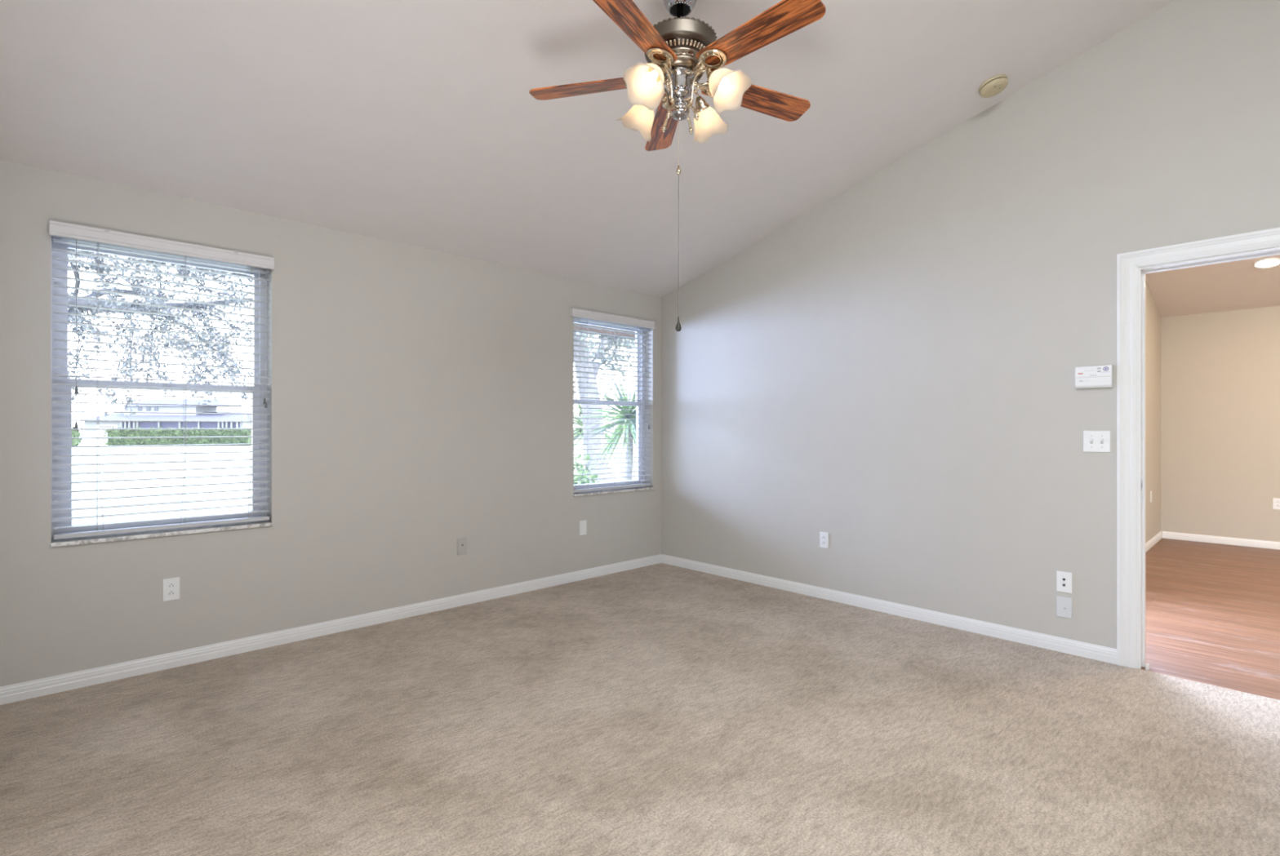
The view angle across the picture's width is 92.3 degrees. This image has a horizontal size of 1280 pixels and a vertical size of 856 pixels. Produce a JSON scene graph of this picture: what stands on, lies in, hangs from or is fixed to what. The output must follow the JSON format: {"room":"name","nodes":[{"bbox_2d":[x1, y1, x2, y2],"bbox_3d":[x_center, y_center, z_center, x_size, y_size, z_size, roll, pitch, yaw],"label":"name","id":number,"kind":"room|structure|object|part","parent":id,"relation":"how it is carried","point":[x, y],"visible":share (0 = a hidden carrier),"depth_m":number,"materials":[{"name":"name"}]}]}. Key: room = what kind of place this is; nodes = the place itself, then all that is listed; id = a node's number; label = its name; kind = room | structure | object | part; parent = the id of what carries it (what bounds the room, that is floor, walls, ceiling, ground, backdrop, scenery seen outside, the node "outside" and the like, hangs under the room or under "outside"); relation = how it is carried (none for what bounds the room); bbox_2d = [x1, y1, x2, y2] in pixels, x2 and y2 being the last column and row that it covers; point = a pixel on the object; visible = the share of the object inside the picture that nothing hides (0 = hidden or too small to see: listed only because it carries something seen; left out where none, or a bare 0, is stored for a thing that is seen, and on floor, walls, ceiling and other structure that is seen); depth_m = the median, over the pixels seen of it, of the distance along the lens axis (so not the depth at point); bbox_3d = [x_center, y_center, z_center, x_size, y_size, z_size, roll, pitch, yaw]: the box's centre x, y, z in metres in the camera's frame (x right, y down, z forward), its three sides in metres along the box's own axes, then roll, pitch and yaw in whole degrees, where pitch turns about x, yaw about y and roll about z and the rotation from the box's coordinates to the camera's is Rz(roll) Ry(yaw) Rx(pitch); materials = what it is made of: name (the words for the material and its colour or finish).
{"room":"empty bedroom","nodes":[
{"label":"empty bedroom","id":0,"kind":"room"},
{"bbox_2d":[0,160,661,687],"bbox_3d":[-1.482,0.078,4.207,4.440,2.560,0.200,0,0,-43],"label":"wall","id":1,"kind":"structure","parent":0,"point":[420,402],"depth_m":3.73,"materials":[{"name":"paint"}]},
{"bbox_2d":[50,235,272,547],"bbox_3d":[-2.475,-0.196,3.238,0.911,1.502,0.191,0,0,-43],"label":"window","id":2,"kind":"structure","parent":1,"relation":"in","point":[62,317],"depth_m":3.15,"materials":[{"name":"white plastic"}]},
{"bbox_3d":[-2.529,-0.557,3.294,0.833,0.707,0.025,0,0,-43],"label":"sash","id":3,"kind":"part","parent":2,"relation":"part of","materials":[{"name":"glass"}]},
{"bbox_3d":[-2.508,0.140,3.272,0.833,0.759,0.030,0,0,-43],"label":"sash","id":4,"kind":"part","parent":2,"relation":"part of","materials":[{"name":"white plastic"}]},
{"bbox_2d":[48,220,274,539],"bbox_3d":[-2.432,-0.221,3.191,0.916,1.489,0.102,0,0,-43],"label":"blind","id":5,"kind":"object","parent":2,"relation":"attached to","point":[60,230],"visible":1,"depth_m":3.13,"materials":[{"name":"white plastic"}]},
{"bbox_3d":[-2.690,-0.465,2.932,0.002,0.875,0.005,0,0,-43],"label":"pull cord","id":6,"kind":"part","parent":5,"relation":"part of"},
{"bbox_3d":[-2.688,-0.548,2.932,0.002,0.708,0.007,0,0,-43],"label":"pull cord","id":7,"kind":"part","parent":5,"relation":"part of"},
{"bbox_3d":[-2.639,-0.199,2.988,0.002,1.406,0.001,0,0,-34],"label":"ladder cord","id":8,"kind":"part","parent":5,"relation":"part of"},
{"bbox_3d":[-2.627,-0.200,2.995,0.020,1.404,0.002,0,0,-43],"label":"lift cord","id":9,"kind":"part","parent":5,"relation":"part of","materials":[{"name":"white fabric"}]},
{"bbox_3d":[-2.447,-0.924,3.208,0.889,0.044,0.052,0,0,-43],"label":"head rail","id":10,"kind":"part","parent":5,"relation":"part of","materials":[{"name":"white plastic"}]},
{"bbox_3d":[-2.447,0.514,3.208,0.889,0.020,0.052,0,0,-43],"label":"rail","id":11,"kind":"part","parent":5,"relation":"part of","materials":[{"name":"white plastic"}]},
{"bbox_3d":[-2.392,-0.200,3.219,0.024,1.404,0.002,0,0,-43],"label":"lift cord","id":12,"kind":"part","parent":5,"relation":"part of","materials":[{"name":"white fabric"}]},
{"bbox_3d":[-2.174,-0.200,3.424,0.016,1.404,0.002,0,0,-43],"label":"lift cord","id":13,"kind":"part","parent":5,"relation":"part of","materials":[{"name":"white fabric"}]},
{"bbox_3d":[-2.115,-0.523,3.474,0.002,0.758,0.008,0,0,-43],"label":"pull cord","id":14,"kind":"part","parent":5,"relation":"part of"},
{"bbox_3d":[-2.455,0.545,3.216,0.911,0.019,0.131,0,0,-43],"label":"sill","id":15,"kind":"part","parent":2,"relation":"part of","materials":[{"name":"stone"}]},
{"bbox_2d":[162,577,179,601],"bbox_3d":[-2.421,0.833,3.174,0.070,0.115,0.008,0,0,-43],"label":"wall outlet","id":16,"kind":"object","parent":1,"relation":"attached to","point":[171,587],"visible":1,"depth_m":3.17,"materials":[{"name":"white plastic"}]},
{"bbox_2d":[167,590,175,595],"bbox_3d":[-2.419,0.853,3.172,0.034,0.027,0.002,0,0,-43],"label":"receptacle","id":17,"kind":"object","parent":16,"relation":"attached to","point":[170,593],"depth_m":3.17,"materials":[{"name":"white plastic"}]},
{"bbox_2d":[167,582,175,588],"bbox_3d":[-2.419,0.814,3.172,0.034,0.027,0.002,0,0,-43],"label":"receptacle","id":18,"kind":"object","parent":16,"relation":"attached to","point":[170,585],"depth_m":3.17,"materials":[{"name":"white plastic"}]},
{"bbox_2d":[0,554,662,705],"bbox_3d":[-1.336,1.200,4.197,4.240,0.077,0.014,0,0,-43],"label":"baseboard","id":19,"kind":"structure","parent":1,"relation":"attached to","point":[79,679],"depth_m":3.49,"materials":[{"name":"white wood"}]},
{"bbox_2d":[457,537,466,555],"bbox_3d":[-1.241,0.825,4.290,0.072,0.117,0.010,0,0,-43],"label":"jack plate","id":20,"kind":"object","parent":1,"relation":"attached to","point":[461,542],"visible":1,"depth_m":4.29,"materials":[{"name":"beige plastic"}]},
{"bbox_2d":[579,520,586,535],"bbox_3d":[-0.465,0.816,5.026,0.072,0.117,0.008,0,0,-43],"label":"plate","id":21,"kind":"object","parent":1,"relation":"attached to","point":[583,524],"visible":1,"depth_m":5.02,"materials":[{"name":"white plastic"}]},
{"bbox_2d":[573,318,653,497],"bbox_3d":[-0.265,-0.196,5.331,0.904,1.502,0.191,0,0,-43],"label":"window","id":22,"kind":"structure","parent":1,"relation":"in","point":[637,379],"depth_m":5.62,"materials":[{"name":"white plastic"}]},
{"bbox_3d":[-0.318,-0.557,5.387,0.826,0.707,0.025,0,0,-43],"label":"sash","id":23,"kind":"part","parent":22,"relation":"part of","materials":[{"name":"glass"}]},
{"bbox_3d":[-0.297,0.140,5.365,0.826,0.759,0.030,0,0,-43],"label":"sash","id":24,"kind":"part","parent":22,"relation":"part of","materials":[{"name":"white plastic"}]},
{"bbox_2d":[569,307,654,493],"bbox_3d":[-0.236,-0.221,5.269,0.927,1.489,0.102,0,0,-43],"label":"blind","id":25,"kind":"object","parent":22,"relation":"attached to","point":[589,316],"visible":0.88,"depth_m":5.27,"materials":[{"name":"white plastic"}]},
{"bbox_3d":[-0.473,-0.199,5.114,0.002,1.406,0.001,0,0,-34],"label":"ladder cord","id":26,"kind":"part","parent":25,"relation":"part of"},
{"bbox_3d":[-0.435,-0.199,5.074,0.002,1.406,0.001,0,0,-34],"label":"ladder cord","id":27,"kind":"part","parent":25,"relation":"part of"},
{"bbox_3d":[-0.236,-0.924,5.301,0.882,0.044,0.052,0,0,-43],"label":"head rail","id":28,"kind":"part","parent":25,"relation":"part of","materials":[{"name":"white plastic"}]},
{"bbox_3d":[-0.236,0.514,5.301,0.882,0.020,0.052,0,0,-43],"label":"rail","id":29,"kind":"part","parent":25,"relation":"part of","materials":[{"name":"white plastic"}]},
{"bbox_3d":[0.077,-0.462,5.551,0.002,0.880,0.005,0,0,-43],"label":"pull cord","id":30,"kind":"part","parent":25,"relation":"part of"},
{"bbox_3d":[-0.244,0.545,5.309,0.904,0.019,0.131,0,0,-43],"label":"sill","id":31,"kind":"part","parent":22,"relation":"part of","materials":[{"name":"stone"}]},
{"bbox_2d":[0,0,1174,297],"bbox_3d":[0.349,-1.924,2.360,4.560,1.548,5.400,0,0,-43],"label":"ceiling","id":32,"kind":"structure","parent":0,"point":[419,123],"depth_m":3.02,"materials":[{"name":"paint"}]},
{"bbox_2d":[528,0,826,331],"bbox_3d":[0.187,-1.107,2.380,1.185,1.456,1.134,0,0,-43],"label":"ceiling fan","id":33,"kind":"object","parent":32,"relation":"hanging from","point":[678,51],"visible":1,"depth_m":2.31,"materials":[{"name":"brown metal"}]},
{"bbox_3d":[-0.201,-1.376,2.484,0.494,0.006,0.133,-1,12,11],"label":"blade","id":34,"kind":"part","parent":33,"relation":"part of","materials":[{"name":"brown wood"}]},
{"bbox_3d":[0.005,-1.276,2.534,0.165,0.120,0.161,0,41,-52],"label":"lamp shade","id":35,"kind":"part","parent":33,"relation":"part of","materials":[{"name":"white glass"}]},
{"bbox_3d":[-0.020,-1.376,2.095,0.133,0.006,0.494,14,8,28],"label":"blade","id":36,"kind":"part","parent":33,"relation":"part of","materials":[{"name":"brown wood"}]},
{"bbox_3d":[0.037,-1.276,2.261,0.165,0.120,0.161,0,-41,38],"label":"lamp shade","id":37,"kind":"part","parent":33,"relation":"part of","materials":[{"name":"white glass"}]},
{"bbox_3d":[0.040,-1.288,2.266,0.049,0.076,0.049,0,-41,38],"label":"bulb","id":38,"kind":"part","parent":33,"relation":"part of","materials":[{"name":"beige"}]},
{"bbox_2d":[647,64,663,82],"bbox_3d":[0.066,-1.336,2.298,0.062,0.053,0.062,0,-41,38],"label":"bulb","id":39,"kind":"object","parent":33,"relation":"attached to","point":[649,69],"depth_m":2.28,"materials":[{"name":"white glass"}]},
{"bbox_3d":[0.114,-1.376,2.776,0.133,0.006,0.494,-12,0,-7],"label":"blade","id":40,"kind":"part","parent":33,"relation":"part of","materials":[{"name":"brown wood"}]},
{"bbox_3d":[0.097,-1.278,2.461,0.125,0.190,0.018,0,0,38],"label":"light arm","id":41,"kind":"part","parent":33,"relation":"part of","materials":[{"name":"silver metal"}]},
{"bbox_3d":[0.110,-1.278,2.353,0.018,0.190,0.125,0,0,38],"label":"light arm","id":42,"kind":"part","parent":33,"relation":"part of","materials":[{"name":"gold metal"}]},
{"bbox_3d":[0.151,-1.120,2.410,0.003,0.192,0.003,0,0,-43],"label":"pull chain","id":43,"kind":"part","parent":33,"relation":"part of","materials":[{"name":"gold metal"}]},
{"bbox_3d":[0.151,-0.715,2.409,0.004,0.562,0.003,0,0,-43],"label":"pull cord","id":44,"kind":"part","parent":33,"relation":"part of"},
{"bbox_3d":[0.205,-1.278,2.474,0.018,0.190,0.125,0,0,38],"label":"light arm","id":45,"kind":"part","parent":33,"relation":"part of","materials":[{"name":"gold metal"}]},
{"bbox_3d":[0.218,-1.278,2.366,0.125,0.190,0.018,0,0,38],"label":"light arm","id":46,"kind":"part","parent":33,"relation":"part of","materials":[{"name":"gold metal"}]},
{"bbox_2d":[695,95,709,112],"bbox_3d":[0.249,-1.336,2.529,0.062,0.053,0.062,0,41,38],"label":"socket","id":47,"kind":"object","parent":33,"relation":"attached to","point":[701,106],"depth_m":2.51,"materials":[{"name":"gold metal"}]},
{"bbox_3d":[0.278,-1.276,2.566,0.165,0.120,0.161,0,41,38],"label":"lamp shade","id":48,"kind":"part","parent":33,"relation":"part of","materials":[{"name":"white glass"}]},
{"bbox_2d":[706,68,719,81],"bbox_3d":[0.273,-1.336,2.322,0.062,0.053,0.062,0,-41,-52],"label":"socket","id":49,"kind":"object","parent":33,"relation":"attached to","point":[709,72],"depth_m":2.30,"materials":[{"name":"gold metal"}]},
{"bbox_3d":[0.305,-1.288,2.296,0.049,0.076,0.049,0,-41,-52],"label":"bulb","id":50,"kind":"part","parent":33,"relation":"part of","materials":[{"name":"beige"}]},
{"bbox_3d":[0.310,-1.276,2.293,0.165,0.120,0.161,0,-41,-52],"label":"lamp shade","id":51,"kind":"part","parent":33,"relation":"part of","materials":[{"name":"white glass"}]},
{"bbox_3d":[0.488,-1.376,2.567,0.494,0.006,0.133,1,-13,-25],"label":"blade","id":52,"kind":"part","parent":33,"relation":"part of","materials":[{"name":"brown wood"}]},
{"bbox_3d":[0.406,-1.376,2.146,0.133,0.006,0.494,16,-10,-42],"label":"blade","id":53,"kind":"part","parent":33,"relation":"part of","materials":[{"name":"brown wood"}]},
{"bbox_2d":[978,74,1008,97],"bbox_3d":[1.985,-1.916,3.451,0.143,0.071,0.142,0,0,38],"label":"smoke detector","id":54,"kind":"object","parent":32,"relation":"attached to","point":[995,86],"visible":1,"depth_m":3.42,"materials":[{"name":"beige plastic"}]},
{"bbox_2d":[0,538,1279,855],"bbox_3d":[2.745,1.298,3.595,9.340,0.120,6.500,0,0,-43],"label":"floor","id":55,"kind":"structure","parent":0,"point":[660,709],"depth_m":2.46,"materials":[{"name":"beige carpet"}]},
{"bbox_2d":[1145,663,1149,671],"bbox_3d":[2.610,1.225,3.159,0.040,0.034,0.013,0,0,-43],"label":"chip","id":56,"kind":"object","parent":55,"relation":"on","point":[1147,665],"visible":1,"depth_m":3.15,"materials":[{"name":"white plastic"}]},
{"bbox_2d":[661,0,1279,648],"bbox_3d":[1.961,-0.595,3.886,0.120,3.906,5.400,0,0,-43],"label":"wall","id":57,"kind":"structure","parent":0,"point":[888,372],"depth_m":3.74,"materials":[{"name":"paint"}]},
{"bbox_2d":[819,531,828,548],"bbox_3d":[1.334,0.813,4.455,0.008,0.115,0.070,0,0,-43],"label":"wall outlet","id":58,"kind":"object","parent":57,"relation":"attached to","point":[824,536],"visible":1,"depth_m":4.45,"materials":[{"name":"white plastic"}]},
{"bbox_2d":[661,554,1116,664],"bbox_3d":[1.352,1.200,4.432,0.014,0.077,3.340,0,0,-43],"label":"baseboard","id":59,"kind":"structure","parent":57,"relation":"attached to","point":[1092,651],"depth_m":3.95,"materials":[{"name":"white wood"}]},
{"bbox_2d":[1056,570,1071,593],"bbox_3d":[2.340,0.851,3.390,0.011,0.114,0.072,0,0,-43],"label":"jack plate","id":60,"kind":"object","parent":57,"relation":"attached to","point":[1064,580],"visible":1,"depth_m":3.39,"materials":[{"name":"white plastic"}]},
{"bbox_2d":[1056,595,1071,618],"bbox_3d":[2.340,0.990,3.390,0.012,0.112,0.072,0,0,-43],"label":"plate","id":61,"kind":"object","parent":57,"relation":"attached to","point":[1064,605],"visible":1,"depth_m":3.39,"materials":[{"name":"white plastic"}]},
{"bbox_2d":[1075,364,1112,389],"bbox_3d":[2.424,-0.272,3.283,0.036,0.118,0.160,0,0,-43],"label":"thermostat","id":62,"kind":"object","parent":57,"relation":"attached to","point":[1096,376],"visible":1,"depth_m":3.27,"materials":[{"name":"white plastic"}]},
{"bbox_2d":[1083,431,1110,452],"bbox_3d":[2.439,0.072,3.282,0.017,0.114,0.118,0,0,-43],"label":"light switch","id":63,"kind":"object","parent":57,"relation":"attached to","point":[1093,441],"visible":1,"depth_m":3.28,"materials":[{"name":"white plastic"}]},
{"bbox_2d":[1116,227,1279,669],"bbox_3d":[2.893,0.165,2.901,0.158,2.147,1.002,0,0,-43],"label":"door frame","id":64,"kind":"structure","parent":57,"relation":"in","point":[1132,267],"depth_m":3.17,"materials":[{"name":"wood"}]},
{"bbox_2d":[1145,279,1160,543],"bbox_3d":[4.109,-0.752,5.341,5.000,4.220,0.120,0,0,-43],"label":"wall","id":65,"kind":"structure","parent":0,"point":[1153,317],"depth_m":6.49,"materials":[{"name":"paint"}]},
{"bbox_2d":[1145,531,1162,552],"bbox_3d":[4.649,1.200,5.760,3.400,0.077,0.014,0,0,-43],"label":"baseboard","id":66,"kind":"structure","parent":65,"relation":"attached to","point":[1158,536],"depth_m":6.48,"materials":[{"name":"white wood"}]},
{"bbox_2d":[1145,254,1279,317],"bbox_3d":[5.360,-1.866,4.019,5.000,1.295,3.760,0,0,-43],"label":"ceiling","id":67,"kind":"structure","parent":0,"point":[1238,285],"depth_m":6.14,"materials":[{"name":"paint"}]},
{"bbox_2d":[1252,257,1279,268],"bbox_3d":[5.693,-1.495,5.573,0.190,0.052,0.195,0,0,-39],"label":"recessed light","id":68,"kind":"object","parent":67,"relation":"in","point":[1270,262],"visible":1,"depth_m":5.57,"materials":[{"name":"white plastic"}]},
{"bbox_2d":[1160,306,1279,550],"bbox_3d":[7.132,-0.752,5.696,0.120,4.220,3.520,0,0,-43],"label":"wall","id":69,"kind":"structure","parent":0,"point":[1220,371],"depth_m":6.58,"materials":[{"name":"paint"}]},
{"bbox_2d":[1162,531,1279,550],"bbox_3d":[7.054,1.200,5.682,0.014,0.077,3.406,0,0,-43],"label":"baseboard","id":70,"kind":"structure","parent":69,"relation":"attached to","point":[1166,535],"depth_m":6.56,"materials":[{"name":"white wood"}]},
{"bbox_2d":[1272,497,1279,509],"bbox_3d":[6.505,0.773,6.266,0.008,0.115,0.070,0,0,-43],"label":"wall outlet","id":71,"kind":"object","parent":69,"relation":"attached to","point":[1276,501],"visible":1,"depth_m":6.27,"materials":[{"name":"white plastic"}]},
{"label":"outside","id":72,"kind":"structure","parent":0,"visible":0},
{"bbox_2d":[71,431,635,524],"bbox_3d":[-75.423,1.538,85.543,320.000,0.300,300.000,0,0,-43],"label":"ground","id":73,"kind":"structure","parent":72,"point":[134,450],"depth_m":16.85,"materials":[{"name":"white concrete"}]},
{"bbox_2d":[71,426,83,446],"bbox_3d":[-43.551,0.695,46.671,1.727,1.745,1.807,0,0,-18],"label":"hedge","id":74,"kind":"object","parent":73,"relation":"on","point":[75,433],"visible":0.17,"depth_m":46.95,"materials":[{"name":"green plant"}]},
{"bbox_2d":[67,248,253,417],"bbox_3d":[-7.427,-1.629,9.813,5.533,6.115,4.592,0,0,-43],"label":"tree","id":75,"kind":"object","parent":73,"relation":"on","point":[80,319],"visible":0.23,"depth_m":9.57,"materials":[{"name":"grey plant"}]},
{"bbox_2d":[79,399,251,435],"bbox_3d":[-84.375,-1.978,112.600,29.250,6.732,10.000,0,0,0],"label":"house","id":76,"kind":"structure","parent":73,"relation":"on","point":[141,408],"depth_m":109.45,"materials":[{"name":"paint"}]},
{"bbox_3d":[-94.359,0.413,108.760,3.656,1.950,0.080,0,0,0],"label":"garage door","id":77,"kind":"part","parent":76,"relation":"part of","materials":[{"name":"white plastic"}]},
{"bbox_2d":[102,426,251,446],"bbox_3d":[-35.359,0.690,47.491,10.072,1.686,1.817,0,0,-12],"label":"hedge","id":78,"kind":"object","parent":73,"relation":"on","point":[111,433],"visible":0.69,"depth_m":46.89,"materials":[{"name":"green plant"}]},
{"bbox_2d":[573,395,582,447],"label":"spiky plant","id":79,"kind":"object","parent":73,"relation":"on","point":[577,431],"depth_m":12.63,"materials":[{"name":"green plant"}]},
{"bbox_2d":[573,454,599,484],"bbox_3d":[-0.878,0.883,8.786,0.752,1.019,0.680,0,0,-43],"label":"shrub","id":80,"kind":"object","parent":73,"relation":"on","point":[578,473],"visible":0.21,"depth_m":8.71,"materials":[{"name":"green plant"}]},
{"bbox_2d":[573,333,613,395],"bbox_3d":[-3.005,-1.801,15.853,5.682,6.418,4.234,0,0,-43],"label":"tree","id":81,"kind":"object","parent":73,"relation":"on","point":[593,340],"visible":0.02,"depth_m":16.80,"materials":[{"name":"green plant"}]},
{"bbox_2d":[573,332,635,483],"bbox_3d":[-1.199,-1.473,10.777,4.005,5.780,3.912,0,0,-43],"label":"tree","id":82,"kind":"object","parent":73,"relation":"on","point":[593,442],"visible":0.07,"depth_m":10.49,"materials":[{"name":"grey plant"}]},
{"bbox_2d":[573,323,635,340],"bbox_3d":[-0.824,-0.002,6.413,4.350,2.780,0.100,0,0,-43],"label":"beam","id":83,"kind":"structure","parent":73,"relation":"on","point":[575,326],"depth_m":6.77,"materials":[{"name":"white wood"}]},
{"bbox_2d":[573,368,635,480],"bbox_3d":[-0.132,0.314,7.526,1.422,2.154,1.333,0,0,-43],"label":"spiky plant","id":84,"kind":"object","parent":73,"relation":"on","point":[629,440],"visible":0.51,"depth_m":7.52,"materials":[{"name":"green plant"}]},
{"bbox_3d":[-0.147,0.638,7.582,0.119,1.505,0.130,0,0,-43],"label":"stem","id":85,"kind":"part","parent":84,"relation":"part of","materials":[{"name":"green plant"}]},
{"bbox_2d":[601,395,618,462],"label":"spiky plant","id":86,"kind":"object","parent":73,"relation":"on","point":[606,436],"depth_m":12.57,"materials":[{"name":"green plant"}]}
]}

